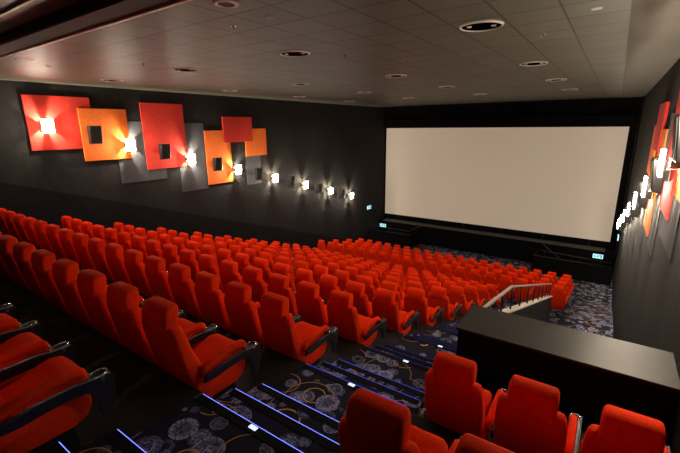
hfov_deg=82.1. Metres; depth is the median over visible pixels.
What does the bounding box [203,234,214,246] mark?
chair
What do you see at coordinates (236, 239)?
chair
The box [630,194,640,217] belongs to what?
wall speaker
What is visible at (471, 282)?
chair
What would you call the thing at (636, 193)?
wall sconce
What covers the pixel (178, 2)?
trim
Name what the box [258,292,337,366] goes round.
chair
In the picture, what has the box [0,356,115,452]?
chair
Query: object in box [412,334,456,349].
step nosing
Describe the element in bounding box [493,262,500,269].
chair
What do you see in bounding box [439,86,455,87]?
recessed light
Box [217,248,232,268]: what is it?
chair
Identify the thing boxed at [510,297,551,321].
wall
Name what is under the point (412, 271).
chair
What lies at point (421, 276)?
chair
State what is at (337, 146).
wall
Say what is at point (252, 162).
wall panel
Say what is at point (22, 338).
cushion
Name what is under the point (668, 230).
wall panel
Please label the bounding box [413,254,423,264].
chair
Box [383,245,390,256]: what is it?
chair
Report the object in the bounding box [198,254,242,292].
chair
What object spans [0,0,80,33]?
ceiling
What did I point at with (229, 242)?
chair
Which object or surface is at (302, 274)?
chair
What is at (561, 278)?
chair
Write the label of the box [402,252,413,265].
chair
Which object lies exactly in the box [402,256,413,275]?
chair
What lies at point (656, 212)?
wall panel
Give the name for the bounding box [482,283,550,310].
handrail
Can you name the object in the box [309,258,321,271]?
chair
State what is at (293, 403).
step nosing
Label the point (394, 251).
chair
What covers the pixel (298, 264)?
chair
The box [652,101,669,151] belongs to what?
wall panel
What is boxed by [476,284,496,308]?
chair
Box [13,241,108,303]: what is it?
chair
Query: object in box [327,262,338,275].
chair
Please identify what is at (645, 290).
wall
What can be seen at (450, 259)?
chair
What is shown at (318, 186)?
wall speaker
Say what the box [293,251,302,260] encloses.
chair
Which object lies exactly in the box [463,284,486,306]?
chair
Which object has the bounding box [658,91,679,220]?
wall panel
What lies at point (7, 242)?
chair
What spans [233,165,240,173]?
wall sconce
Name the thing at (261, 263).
chair
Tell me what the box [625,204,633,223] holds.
wall speaker
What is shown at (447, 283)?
chair
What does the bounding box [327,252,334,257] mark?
chair
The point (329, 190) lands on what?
wall sconce
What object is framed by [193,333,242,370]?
cushion
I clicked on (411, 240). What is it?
platform
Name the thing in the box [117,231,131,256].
chair
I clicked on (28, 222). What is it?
chair
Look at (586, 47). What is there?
ceiling
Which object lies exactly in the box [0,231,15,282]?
chair
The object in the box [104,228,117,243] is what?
chair
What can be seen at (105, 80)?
recessed light
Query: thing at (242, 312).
chair
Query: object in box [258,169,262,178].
grille
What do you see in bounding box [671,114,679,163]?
wall speaker
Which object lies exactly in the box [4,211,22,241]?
chair
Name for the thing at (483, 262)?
chair
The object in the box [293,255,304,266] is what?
chair
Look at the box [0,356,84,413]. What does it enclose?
cushion
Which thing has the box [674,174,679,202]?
wall panel
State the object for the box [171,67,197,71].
recessed light
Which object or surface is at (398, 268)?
chair
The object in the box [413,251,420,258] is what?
chair
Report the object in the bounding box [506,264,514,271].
chair
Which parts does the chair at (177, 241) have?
backrest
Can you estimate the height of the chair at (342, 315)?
1.200 m
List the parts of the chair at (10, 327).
arm trim, armrest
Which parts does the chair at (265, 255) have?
backrest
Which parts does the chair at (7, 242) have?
backrest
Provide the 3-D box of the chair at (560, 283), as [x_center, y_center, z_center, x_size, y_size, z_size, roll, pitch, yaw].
[8.902,2.675,15.610,0.592,1.200,0.850,9,17,34]
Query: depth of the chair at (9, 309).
3.61 m
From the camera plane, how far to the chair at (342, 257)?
15.42 m
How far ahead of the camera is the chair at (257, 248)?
12.27 m
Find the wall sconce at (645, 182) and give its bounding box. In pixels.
[641,176,657,197]
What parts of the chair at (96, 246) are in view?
backrest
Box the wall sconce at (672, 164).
[657,149,679,177]
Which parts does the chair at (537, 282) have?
backrest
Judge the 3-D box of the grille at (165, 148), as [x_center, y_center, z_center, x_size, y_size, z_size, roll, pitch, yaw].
[-6.097,-2.632,13.684,0.060,0.450,0.290,9,17,34]
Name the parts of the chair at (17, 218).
backrest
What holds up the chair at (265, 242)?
on the floor at (145, 393)
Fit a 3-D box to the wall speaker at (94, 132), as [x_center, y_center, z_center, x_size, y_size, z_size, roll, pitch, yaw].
[-7.431,-2.778,11.835,0.248,0.543,0.344,9,17,34]
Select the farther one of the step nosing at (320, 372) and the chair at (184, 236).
the chair at (184, 236)
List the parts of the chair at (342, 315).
backrest, armrest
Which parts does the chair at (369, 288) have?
backrest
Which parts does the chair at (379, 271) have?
backrest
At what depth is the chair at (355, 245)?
20.48 m
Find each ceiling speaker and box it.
[15,58,32,60]
[212,0,238,7]
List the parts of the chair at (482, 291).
backrest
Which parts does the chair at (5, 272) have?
backrest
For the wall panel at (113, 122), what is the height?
1.550 m
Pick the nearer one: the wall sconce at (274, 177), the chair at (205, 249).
the chair at (205, 249)
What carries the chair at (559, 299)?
on the floor at (589, 309)
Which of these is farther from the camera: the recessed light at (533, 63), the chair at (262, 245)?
the chair at (262, 245)
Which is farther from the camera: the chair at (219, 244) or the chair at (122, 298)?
the chair at (219, 244)
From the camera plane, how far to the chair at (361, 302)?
7.01 m
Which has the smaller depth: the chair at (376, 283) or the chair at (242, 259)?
the chair at (242, 259)
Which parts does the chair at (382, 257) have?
backrest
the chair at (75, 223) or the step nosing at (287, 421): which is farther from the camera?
the chair at (75, 223)
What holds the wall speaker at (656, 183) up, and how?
attached to the wall panel at (665, 198)
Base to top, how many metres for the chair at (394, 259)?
1.200 m
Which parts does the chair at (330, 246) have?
backrest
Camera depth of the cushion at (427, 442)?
2.64 m
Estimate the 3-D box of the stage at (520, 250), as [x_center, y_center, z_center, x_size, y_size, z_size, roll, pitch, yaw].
[8.929,1.561,24.874,14.000,2.540,1.300,9,17,34]
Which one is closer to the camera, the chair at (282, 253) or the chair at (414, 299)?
the chair at (414, 299)
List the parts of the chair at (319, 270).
backrest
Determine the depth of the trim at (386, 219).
23.52 m
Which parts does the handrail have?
post, post, post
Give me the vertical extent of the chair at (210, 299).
1.200 m
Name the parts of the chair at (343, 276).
backrest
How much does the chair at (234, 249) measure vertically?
1.200 m
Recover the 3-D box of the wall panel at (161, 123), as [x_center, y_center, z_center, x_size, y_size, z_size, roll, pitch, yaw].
[-6.202,-3.198,13.844,0.036,2.230,1.590,9,17,34]
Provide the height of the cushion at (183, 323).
0.337 m
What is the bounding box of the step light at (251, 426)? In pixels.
[248,424,257,430]
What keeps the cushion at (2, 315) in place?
on the chair at (10, 327)
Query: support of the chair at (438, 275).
on the floor at (145, 393)
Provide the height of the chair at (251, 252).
1.200 m
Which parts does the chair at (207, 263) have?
backrest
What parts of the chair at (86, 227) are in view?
backrest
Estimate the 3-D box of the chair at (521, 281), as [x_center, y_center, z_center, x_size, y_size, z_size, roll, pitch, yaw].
[7.177,2.510,15.175,0.592,1.200,0.850,9,17,34]
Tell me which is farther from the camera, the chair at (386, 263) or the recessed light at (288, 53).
the chair at (386, 263)
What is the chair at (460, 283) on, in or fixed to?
on the floor at (145, 393)
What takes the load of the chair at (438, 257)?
on the floor at (517, 264)
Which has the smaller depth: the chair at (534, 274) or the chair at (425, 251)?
the chair at (534, 274)
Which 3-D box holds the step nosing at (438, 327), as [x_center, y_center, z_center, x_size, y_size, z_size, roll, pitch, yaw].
[2.556,2.196,7.797,1.230,0.027,0.080,9,17,34]
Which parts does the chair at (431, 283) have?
backrest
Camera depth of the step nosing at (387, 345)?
5.88 m
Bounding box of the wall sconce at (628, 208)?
[626,202,629,216]
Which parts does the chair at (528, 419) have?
backrest, armrest, arm trim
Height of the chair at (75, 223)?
1.200 m
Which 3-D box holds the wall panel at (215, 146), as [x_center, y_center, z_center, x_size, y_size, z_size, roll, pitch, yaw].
[-4.912,-2.814,15.855,0.036,2.110,1.240,9,17,34]
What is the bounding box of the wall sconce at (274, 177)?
[271,174,277,181]
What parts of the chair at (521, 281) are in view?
backrest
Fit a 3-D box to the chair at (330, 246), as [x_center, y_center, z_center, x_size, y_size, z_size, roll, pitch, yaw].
[-0.225,1.308,20.150,0.592,1.200,0.850,9,17,34]
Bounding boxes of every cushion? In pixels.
[0,313,21,344]
[0,332,51,369]
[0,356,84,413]
[178,318,202,338]
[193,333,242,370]
[295,321,324,348]
[358,314,375,334]
[399,310,409,323]
[409,424,447,452]
[428,307,434,315]
[483,389,491,418]
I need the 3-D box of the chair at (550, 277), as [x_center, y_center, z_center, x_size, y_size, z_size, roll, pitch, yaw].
[9.146,2.599,17.040,0.592,1.200,0.850,9,17,34]
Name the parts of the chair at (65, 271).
backrest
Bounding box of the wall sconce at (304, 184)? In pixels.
[302,181,307,188]
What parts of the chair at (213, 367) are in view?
backrest, leg, armrest, arm trim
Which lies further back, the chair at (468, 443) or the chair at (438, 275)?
the chair at (438, 275)
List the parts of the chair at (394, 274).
backrest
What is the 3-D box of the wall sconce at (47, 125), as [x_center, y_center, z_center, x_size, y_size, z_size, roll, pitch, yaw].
[-8.124,-2.784,10.808,0.222,0.366,0.286,9,17,34]
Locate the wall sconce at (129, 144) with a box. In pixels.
[124,139,135,150]
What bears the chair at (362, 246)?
on the floor at (517, 264)
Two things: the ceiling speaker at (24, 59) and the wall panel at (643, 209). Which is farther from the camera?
the wall panel at (643, 209)
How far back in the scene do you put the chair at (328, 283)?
7.36 m
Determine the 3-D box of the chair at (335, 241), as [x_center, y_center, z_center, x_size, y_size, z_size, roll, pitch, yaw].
[-0.017,1.227,21.605,0.680,1.200,0.850,9,17,34]
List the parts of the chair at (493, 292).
backrest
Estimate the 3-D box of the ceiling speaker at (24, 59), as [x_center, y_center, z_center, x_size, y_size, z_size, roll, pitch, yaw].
[-5.745,-3.042,7.106,0.270,0.011,0.270,9,17,34]
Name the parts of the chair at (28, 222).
backrest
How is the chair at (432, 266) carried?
on the floor at (517, 264)
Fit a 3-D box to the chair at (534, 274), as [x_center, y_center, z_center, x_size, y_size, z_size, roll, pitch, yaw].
[8.653,2.519,17.372,0.592,1.200,0.850,9,17,34]
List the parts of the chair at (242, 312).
backrest, armrest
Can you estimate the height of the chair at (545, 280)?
1.200 m
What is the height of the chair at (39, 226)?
1.200 m
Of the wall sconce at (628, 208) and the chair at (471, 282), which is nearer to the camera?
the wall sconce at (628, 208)
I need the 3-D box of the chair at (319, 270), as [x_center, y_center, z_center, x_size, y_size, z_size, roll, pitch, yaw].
[-0.212,1.449,9.573,0.592,1.200,0.850,9,17,34]
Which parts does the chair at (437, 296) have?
backrest, armrest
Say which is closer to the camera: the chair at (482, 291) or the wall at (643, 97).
the chair at (482, 291)
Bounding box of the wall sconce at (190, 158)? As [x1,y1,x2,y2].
[185,154,194,163]
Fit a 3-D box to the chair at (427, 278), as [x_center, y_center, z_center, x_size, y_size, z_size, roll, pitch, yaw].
[3.038,2.084,12.392,0.592,1.200,0.850,9,17,34]
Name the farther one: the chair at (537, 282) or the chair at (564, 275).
the chair at (564, 275)
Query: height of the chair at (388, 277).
1.200 m
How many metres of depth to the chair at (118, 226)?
11.61 m
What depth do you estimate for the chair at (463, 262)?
18.64 m
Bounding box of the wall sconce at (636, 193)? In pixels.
[632,192,637,208]
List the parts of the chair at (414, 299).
backrest, armrest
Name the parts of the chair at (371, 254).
backrest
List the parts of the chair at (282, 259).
backrest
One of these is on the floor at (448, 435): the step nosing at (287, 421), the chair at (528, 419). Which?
the chair at (528, 419)
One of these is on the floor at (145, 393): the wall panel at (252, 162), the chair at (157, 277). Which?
the chair at (157, 277)
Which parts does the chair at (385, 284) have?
backrest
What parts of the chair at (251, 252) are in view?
backrest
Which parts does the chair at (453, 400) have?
armrest, backrest, armrest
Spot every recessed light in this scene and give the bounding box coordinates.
[100,79,123,81]
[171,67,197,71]
[279,50,309,56]
[291,83,308,85]
[385,74,406,77]
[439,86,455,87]
[459,20,503,31]
[519,61,547,65]
[545,78,566,80]
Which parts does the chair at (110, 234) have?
backrest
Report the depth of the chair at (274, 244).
15.58 m
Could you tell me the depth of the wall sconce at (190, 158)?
14.55 m
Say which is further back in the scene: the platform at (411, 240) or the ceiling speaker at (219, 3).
the platform at (411, 240)
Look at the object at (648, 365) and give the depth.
4.27 m
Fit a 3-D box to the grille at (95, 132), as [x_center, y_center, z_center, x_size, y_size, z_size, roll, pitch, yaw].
[-7.354,-2.776,11.780,0.060,0.450,0.290,9,17,34]
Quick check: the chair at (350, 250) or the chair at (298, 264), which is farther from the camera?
the chair at (350, 250)
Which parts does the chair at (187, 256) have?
backrest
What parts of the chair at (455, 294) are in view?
backrest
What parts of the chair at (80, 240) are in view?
backrest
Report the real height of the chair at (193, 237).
1.200 m
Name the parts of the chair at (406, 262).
backrest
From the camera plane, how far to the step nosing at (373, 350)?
5.25 m
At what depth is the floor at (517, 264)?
23.59 m
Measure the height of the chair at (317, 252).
1.200 m
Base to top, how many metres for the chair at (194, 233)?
1.200 m
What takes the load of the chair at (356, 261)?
on the floor at (145, 393)
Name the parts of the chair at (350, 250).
backrest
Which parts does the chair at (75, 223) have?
backrest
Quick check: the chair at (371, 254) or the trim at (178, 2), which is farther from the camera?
the chair at (371, 254)
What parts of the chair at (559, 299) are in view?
backrest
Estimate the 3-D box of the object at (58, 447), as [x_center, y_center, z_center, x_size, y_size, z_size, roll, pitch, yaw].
[-1.216,1.405,1.994,1.230,0.027,0.080,9,17,34]
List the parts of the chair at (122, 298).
backrest, armrest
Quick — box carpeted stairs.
[36,308,503,452]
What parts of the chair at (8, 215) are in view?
backrest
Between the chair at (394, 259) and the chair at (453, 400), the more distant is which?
the chair at (394, 259)
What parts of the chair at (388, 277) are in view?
backrest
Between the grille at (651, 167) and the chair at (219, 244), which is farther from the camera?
the chair at (219, 244)
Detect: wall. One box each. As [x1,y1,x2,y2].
[0,80,389,240]
[390,99,640,246]
[456,330,679,445]
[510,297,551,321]
[612,58,679,452]
[615,96,644,257]
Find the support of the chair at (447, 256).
on the floor at (517, 264)
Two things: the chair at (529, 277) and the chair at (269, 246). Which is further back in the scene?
the chair at (529, 277)
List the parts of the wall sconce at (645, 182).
glass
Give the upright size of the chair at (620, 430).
1.200 m
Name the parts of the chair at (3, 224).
backrest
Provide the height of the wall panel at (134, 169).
1.990 m
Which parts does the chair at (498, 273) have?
backrest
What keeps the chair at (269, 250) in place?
on the floor at (145, 393)
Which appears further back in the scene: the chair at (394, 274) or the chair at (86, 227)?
the chair at (394, 274)
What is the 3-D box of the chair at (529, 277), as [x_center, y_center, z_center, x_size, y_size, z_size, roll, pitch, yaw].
[7.915,2.515,16.273,0.592,1.200,0.850,9,17,34]
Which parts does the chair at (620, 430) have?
backrest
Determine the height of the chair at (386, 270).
1.200 m
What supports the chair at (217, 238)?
on the floor at (145, 393)
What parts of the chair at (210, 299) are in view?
backrest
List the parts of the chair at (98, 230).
backrest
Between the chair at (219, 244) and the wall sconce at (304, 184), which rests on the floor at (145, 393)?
the chair at (219, 244)
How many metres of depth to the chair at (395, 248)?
20.57 m
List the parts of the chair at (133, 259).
backrest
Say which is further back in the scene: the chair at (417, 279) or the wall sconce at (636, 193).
the chair at (417, 279)
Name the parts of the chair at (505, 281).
backrest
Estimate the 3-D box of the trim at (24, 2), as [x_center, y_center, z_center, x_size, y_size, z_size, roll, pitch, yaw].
[-4.332,-2.632,4.902,13.150,0.025,0.030,9,17,34]
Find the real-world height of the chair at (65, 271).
1.200 m
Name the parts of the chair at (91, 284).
backrest, armrest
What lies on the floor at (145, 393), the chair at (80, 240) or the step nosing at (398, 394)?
the chair at (80, 240)
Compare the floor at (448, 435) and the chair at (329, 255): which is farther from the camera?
the chair at (329, 255)
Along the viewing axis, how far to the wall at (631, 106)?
22.19 m
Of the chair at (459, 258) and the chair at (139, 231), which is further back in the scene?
the chair at (459, 258)
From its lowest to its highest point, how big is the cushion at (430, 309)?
0.337 m
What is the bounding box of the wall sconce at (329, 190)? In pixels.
[327,187,332,193]
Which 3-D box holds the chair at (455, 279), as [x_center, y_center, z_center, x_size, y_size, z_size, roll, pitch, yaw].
[4.547,2.400,14.713,0.592,1.200,0.850,9,17,34]
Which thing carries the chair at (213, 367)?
on the floor at (145, 393)
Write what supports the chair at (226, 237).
on the floor at (145, 393)
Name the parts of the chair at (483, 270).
backrest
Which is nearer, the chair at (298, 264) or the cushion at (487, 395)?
the cushion at (487, 395)
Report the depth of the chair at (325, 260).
12.46 m
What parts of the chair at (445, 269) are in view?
backrest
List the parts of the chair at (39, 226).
backrest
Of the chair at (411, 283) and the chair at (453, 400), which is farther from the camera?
the chair at (411, 283)
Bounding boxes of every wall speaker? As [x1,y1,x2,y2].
[87,126,102,143]
[158,144,170,159]
[212,157,221,170]
[255,168,262,180]
[288,176,294,187]
[316,184,321,193]
[339,189,344,198]
[621,211,626,227]
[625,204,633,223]
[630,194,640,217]
[637,180,651,208]
[649,157,669,193]
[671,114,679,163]
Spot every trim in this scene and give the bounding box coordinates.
[0,0,33,16]
[0,0,121,44]
[0,0,191,58]
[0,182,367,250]
[382,218,604,251]
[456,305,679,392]
[498,295,552,312]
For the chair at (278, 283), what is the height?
1.200 m
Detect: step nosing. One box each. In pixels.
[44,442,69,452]
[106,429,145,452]
[195,394,302,452]
[228,388,340,452]
[257,384,338,429]
[302,364,406,406]
[320,361,419,404]
[336,360,424,396]
[364,346,429,371]
[375,345,432,367]
[385,344,433,362]
[404,335,456,352]
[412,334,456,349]
[419,334,456,347]
[432,327,457,335]
[438,327,457,332]
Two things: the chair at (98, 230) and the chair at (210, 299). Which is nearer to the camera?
the chair at (210, 299)
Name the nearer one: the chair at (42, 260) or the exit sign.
the chair at (42, 260)
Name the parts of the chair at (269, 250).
backrest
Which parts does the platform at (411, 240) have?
panel, rail, panel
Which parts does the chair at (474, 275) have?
backrest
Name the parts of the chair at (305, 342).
backrest, leg, armrest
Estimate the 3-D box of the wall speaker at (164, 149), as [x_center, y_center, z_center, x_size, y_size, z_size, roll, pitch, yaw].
[-6.175,-2.634,13.739,0.248,0.543,0.344,9,17,34]
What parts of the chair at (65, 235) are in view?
backrest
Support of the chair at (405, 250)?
on the floor at (517, 264)
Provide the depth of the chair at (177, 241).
9.96 m
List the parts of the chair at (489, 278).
backrest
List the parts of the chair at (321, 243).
backrest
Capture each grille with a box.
[90,127,101,141]
[162,145,169,157]
[216,158,221,169]
[217,2,234,6]
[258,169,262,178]
[291,178,294,186]
[649,159,652,189]
[671,117,677,159]
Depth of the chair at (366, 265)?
13.26 m
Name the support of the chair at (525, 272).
on the floor at (517, 264)
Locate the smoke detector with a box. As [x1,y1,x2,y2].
[591,6,602,9]
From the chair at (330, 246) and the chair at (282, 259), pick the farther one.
the chair at (330, 246)
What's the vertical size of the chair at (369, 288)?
1.200 m
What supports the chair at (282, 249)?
on the floor at (145, 393)
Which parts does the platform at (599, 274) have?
rail, rail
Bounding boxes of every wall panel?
[21,94,89,150]
[77,108,131,160]
[118,121,166,183]
[139,102,187,169]
[180,123,208,191]
[204,130,232,184]
[221,117,252,142]
[245,128,266,155]
[245,155,261,184]
[640,175,649,227]
[643,129,668,235]
[647,113,674,258]
[647,126,655,175]
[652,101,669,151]
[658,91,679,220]
[659,174,679,261]
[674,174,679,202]
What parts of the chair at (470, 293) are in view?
backrest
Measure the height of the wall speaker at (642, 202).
0.543 m
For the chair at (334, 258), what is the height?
1.200 m
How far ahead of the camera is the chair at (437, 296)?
9.07 m
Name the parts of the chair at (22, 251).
backrest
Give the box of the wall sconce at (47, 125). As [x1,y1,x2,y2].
[40,119,54,132]
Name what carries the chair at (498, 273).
on the floor at (517, 264)
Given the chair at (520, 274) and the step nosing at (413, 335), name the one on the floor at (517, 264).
the chair at (520, 274)
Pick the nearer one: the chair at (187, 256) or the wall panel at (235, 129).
the chair at (187, 256)
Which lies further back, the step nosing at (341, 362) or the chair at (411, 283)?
the chair at (411, 283)
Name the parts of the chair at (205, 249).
backrest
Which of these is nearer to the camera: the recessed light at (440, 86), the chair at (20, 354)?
the chair at (20, 354)
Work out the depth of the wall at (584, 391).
4.13 m
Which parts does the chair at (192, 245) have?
backrest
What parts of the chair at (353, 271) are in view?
backrest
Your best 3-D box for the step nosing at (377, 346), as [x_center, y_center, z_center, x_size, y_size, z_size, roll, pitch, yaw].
[1.047,1.879,5.476,1.230,0.027,0.080,9,17,34]
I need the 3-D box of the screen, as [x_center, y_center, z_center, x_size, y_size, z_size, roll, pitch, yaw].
[8.878,-3.059,23.792,13.860,6.870,0.160,9,17,34]
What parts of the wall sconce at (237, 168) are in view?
glass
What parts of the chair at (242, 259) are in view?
backrest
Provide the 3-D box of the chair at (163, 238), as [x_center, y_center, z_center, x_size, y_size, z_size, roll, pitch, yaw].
[-4.421,0.730,10.734,0.592,1.200,0.850,9,17,34]
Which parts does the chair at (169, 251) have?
backrest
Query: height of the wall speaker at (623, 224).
0.543 m
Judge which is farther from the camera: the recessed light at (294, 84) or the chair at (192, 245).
the recessed light at (294, 84)
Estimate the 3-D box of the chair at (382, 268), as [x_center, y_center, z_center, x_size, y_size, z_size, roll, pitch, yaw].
[1.558,1.843,13.387,0.592,1.200,0.850,9,17,34]
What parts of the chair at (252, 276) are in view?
backrest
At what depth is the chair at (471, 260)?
19.72 m
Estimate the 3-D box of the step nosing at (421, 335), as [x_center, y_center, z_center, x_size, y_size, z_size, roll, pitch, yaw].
[1.988,2.114,6.932,1.230,0.027,0.080,9,17,34]
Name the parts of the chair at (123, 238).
backrest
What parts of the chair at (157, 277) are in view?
backrest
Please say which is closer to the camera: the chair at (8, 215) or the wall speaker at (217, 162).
the chair at (8, 215)
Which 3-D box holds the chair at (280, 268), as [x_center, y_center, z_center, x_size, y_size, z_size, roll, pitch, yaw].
[-0.967,1.291,8.412,0.592,1.200,0.850,9,17,34]
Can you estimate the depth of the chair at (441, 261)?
17.90 m
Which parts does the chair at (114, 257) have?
backrest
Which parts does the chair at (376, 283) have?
backrest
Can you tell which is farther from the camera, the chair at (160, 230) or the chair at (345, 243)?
the chair at (345, 243)
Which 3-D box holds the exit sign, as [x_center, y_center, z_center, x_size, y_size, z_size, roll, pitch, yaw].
[13.639,1.578,20.636,0.460,0.220,0.056,9,17,34]
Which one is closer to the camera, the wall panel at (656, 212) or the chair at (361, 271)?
the wall panel at (656, 212)
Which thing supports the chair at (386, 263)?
on the floor at (145, 393)
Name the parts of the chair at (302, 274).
backrest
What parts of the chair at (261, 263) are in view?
backrest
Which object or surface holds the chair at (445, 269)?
on the floor at (517, 264)
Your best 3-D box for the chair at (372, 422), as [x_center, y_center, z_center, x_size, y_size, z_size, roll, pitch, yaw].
[0.402,1.454,2.501,0.680,1.200,0.850,9,17,34]
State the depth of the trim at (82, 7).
4.75 m
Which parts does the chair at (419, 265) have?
backrest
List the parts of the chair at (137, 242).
backrest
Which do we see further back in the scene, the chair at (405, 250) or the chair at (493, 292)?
the chair at (405, 250)
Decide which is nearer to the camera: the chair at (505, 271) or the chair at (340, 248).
the chair at (505, 271)
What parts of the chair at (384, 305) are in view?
backrest, armrest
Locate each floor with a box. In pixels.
[0,257,499,443]
[373,243,560,307]
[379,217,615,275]
[411,392,588,452]
[548,276,612,337]
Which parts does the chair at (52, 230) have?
backrest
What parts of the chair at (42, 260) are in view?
backrest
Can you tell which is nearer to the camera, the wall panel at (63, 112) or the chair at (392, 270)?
the wall panel at (63, 112)
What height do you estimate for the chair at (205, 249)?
1.200 m
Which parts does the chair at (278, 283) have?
backrest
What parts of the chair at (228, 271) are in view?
backrest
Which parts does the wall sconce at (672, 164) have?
glass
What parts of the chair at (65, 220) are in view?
backrest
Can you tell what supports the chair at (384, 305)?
on the floor at (145, 393)
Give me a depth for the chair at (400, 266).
15.60 m
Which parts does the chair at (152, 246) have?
backrest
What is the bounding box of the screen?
[384,115,636,247]
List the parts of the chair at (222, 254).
backrest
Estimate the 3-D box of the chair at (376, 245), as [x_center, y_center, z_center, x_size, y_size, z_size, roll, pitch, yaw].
[2.237,1.478,21.684,0.592,1.200,0.850,9,17,34]
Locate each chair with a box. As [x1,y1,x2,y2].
[0,208,12,235]
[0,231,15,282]
[0,235,84,292]
[0,303,18,321]
[0,313,44,344]
[0,332,75,389]
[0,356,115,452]
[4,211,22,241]
[13,214,32,244]
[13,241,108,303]
[23,217,42,249]
[31,249,108,315]
[34,220,57,257]
[46,224,67,258]
[52,258,144,330]
[58,228,83,268]
[61,216,71,229]
[71,218,81,233]
[72,232,96,270]
[77,269,185,347]
[81,221,93,238]
[88,237,115,281]
[92,224,106,245]
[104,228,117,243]
[105,243,167,285]
[106,281,219,367]
[114,222,123,232]
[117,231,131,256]
[124,225,134,240]
[124,249,192,296]
[131,235,147,263]
[135,227,146,244]
[141,296,260,399]
[145,255,194,308]
[146,230,160,249]
[146,239,166,270]
[157,227,165,238]
[159,233,171,250]
[162,244,179,270]
[167,230,176,242]
[168,263,224,319]
[172,237,185,256]
[179,232,188,246]
[179,248,199,283]
[186,240,200,263]
[190,235,201,251]
[193,232,202,243]
[194,271,259,331]
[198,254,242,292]
[201,244,219,269]
[202,238,216,256]
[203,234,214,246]
[214,236,223,247]
[215,241,226,254]
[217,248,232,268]
[219,259,267,291]
[224,235,231,242]
[224,281,301,345]
[226,239,235,249]
[229,244,240,260]
[234,237,241,244]
[234,252,271,276]
[238,242,247,252]
[242,266,295,307]
[244,248,256,265]
[245,240,252,247]
[250,238,257,244]
[251,245,260,256]
[253,257,293,283]
[256,242,264,251]
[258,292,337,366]
[260,241,267,248]
[260,252,293,272]
[265,248,292,263]
[267,273,324,315]
[268,245,292,259]
[271,243,292,256]
[272,262,295,291]
[277,256,294,277]
[279,251,308,269]
[280,248,292,262]
[282,245,292,258]
[292,248,301,255]
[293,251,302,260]
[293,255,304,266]
[293,260,312,278]
[294,268,314,291]
[295,281,329,327]
[304,250,313,260]
[306,254,316,266]
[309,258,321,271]
[313,264,328,283]
[314,250,322,257]
[317,253,326,259]
[318,240,326,250]
[318,274,339,304]
[322,257,331,265]
[327,241,336,252]
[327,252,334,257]
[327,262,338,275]
[327,289,386,347]
[331,256,339,262]
[333,239,338,250]
[334,269,349,290]
[336,243,346,255]
[337,260,347,270]
[338,388,461,452]
[339,255,346,260]
[342,241,347,250]
[344,280,372,318]
[345,259,353,266]
[345,266,357,281]
[346,245,356,257]
[351,243,358,254]
[351,258,359,263]
[353,264,364,274]
[357,247,367,261]
[357,275,374,301]
[359,262,369,271]
[361,244,368,255]
[364,271,380,289]
[365,260,373,268]
[367,249,378,264]
[370,268,383,284]
[371,246,378,258]
[372,288,419,334]
[373,244,380,252]
[375,265,386,279]
[378,251,390,268]
[378,263,388,274]
[381,248,389,260]
[381,262,390,271]
[381,280,403,310]
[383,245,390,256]
[385,275,404,299]
[388,272,404,291]
[390,254,401,268]
[391,269,404,286]
[392,247,401,259]
[392,250,401,263]
[392,266,405,281]
[394,265,405,278]
[402,249,412,261]
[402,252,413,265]
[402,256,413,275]
[404,280,427,302]
[404,286,442,326]
[405,272,422,288]
[405,276,419,287]
[406,270,417,277]
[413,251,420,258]
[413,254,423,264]
[414,258,426,277]
[420,270,430,281]
[420,351,506,440]
[421,273,433,285]
[423,250,430,259]
[423,276,436,290]
[424,253,431,263]
[425,257,434,268]
[425,280,440,297]
[427,261,439,277]
[428,286,461,319]
[433,252,440,260]
[435,255,443,263]
[437,259,446,271]
[437,273,445,281]
[439,276,450,286]
[440,263,453,280]
[442,280,455,293]
[444,254,451,260]
[446,285,475,314]
[447,257,455,264]
[450,261,460,274]
[452,277,461,284]
[454,266,467,281]
[455,433,514,452]
[456,255,463,261]
[456,280,468,289]
[460,259,467,266]
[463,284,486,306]
[464,264,472,276]
[468,258,475,264]
[468,269,482,284]
[469,280,478,285]
[473,262,480,269]
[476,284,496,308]
[479,266,487,280]
[480,260,487,266]
[483,272,498,290]
[486,264,494,272]
[486,284,504,305]
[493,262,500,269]
[493,269,502,283]
[494,375,581,452]
[499,275,514,299]
[500,266,508,274]
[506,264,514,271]
[507,272,518,284]
[514,269,523,277]
[515,278,531,304]
[519,267,528,274]
[523,275,534,293]
[529,272,538,282]
[532,281,548,298]
[533,269,542,280]
[539,278,552,292]
[544,274,556,288]
[547,272,557,283]
[550,285,569,315]
[557,281,571,309]
[560,277,573,294]
[562,274,574,290]
[580,404,670,452]
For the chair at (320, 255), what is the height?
1.200 m
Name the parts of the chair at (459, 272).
backrest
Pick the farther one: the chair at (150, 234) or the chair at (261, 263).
the chair at (150, 234)
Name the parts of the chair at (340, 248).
backrest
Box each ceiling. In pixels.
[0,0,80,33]
[0,0,679,107]
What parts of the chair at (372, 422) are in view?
backrest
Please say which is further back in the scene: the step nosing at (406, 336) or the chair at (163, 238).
the chair at (163, 238)
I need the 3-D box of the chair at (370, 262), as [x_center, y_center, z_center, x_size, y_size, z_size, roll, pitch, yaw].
[1.325,1.841,15.211,0.592,1.200,0.850,9,17,34]
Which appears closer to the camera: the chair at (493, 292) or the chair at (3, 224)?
the chair at (3, 224)
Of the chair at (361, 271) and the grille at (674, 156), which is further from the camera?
the chair at (361, 271)
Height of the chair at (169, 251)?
1.200 m
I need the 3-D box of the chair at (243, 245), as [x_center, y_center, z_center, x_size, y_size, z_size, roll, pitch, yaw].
[-2.912,1.046,13.056,0.592,1.200,0.850,9,17,34]
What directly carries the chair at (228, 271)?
on the floor at (145, 393)
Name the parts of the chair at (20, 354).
arm trim, armrest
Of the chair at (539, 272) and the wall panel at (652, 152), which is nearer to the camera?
the wall panel at (652, 152)
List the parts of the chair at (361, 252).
backrest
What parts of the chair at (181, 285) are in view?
backrest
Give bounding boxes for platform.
[368,225,419,248]
[531,242,612,285]

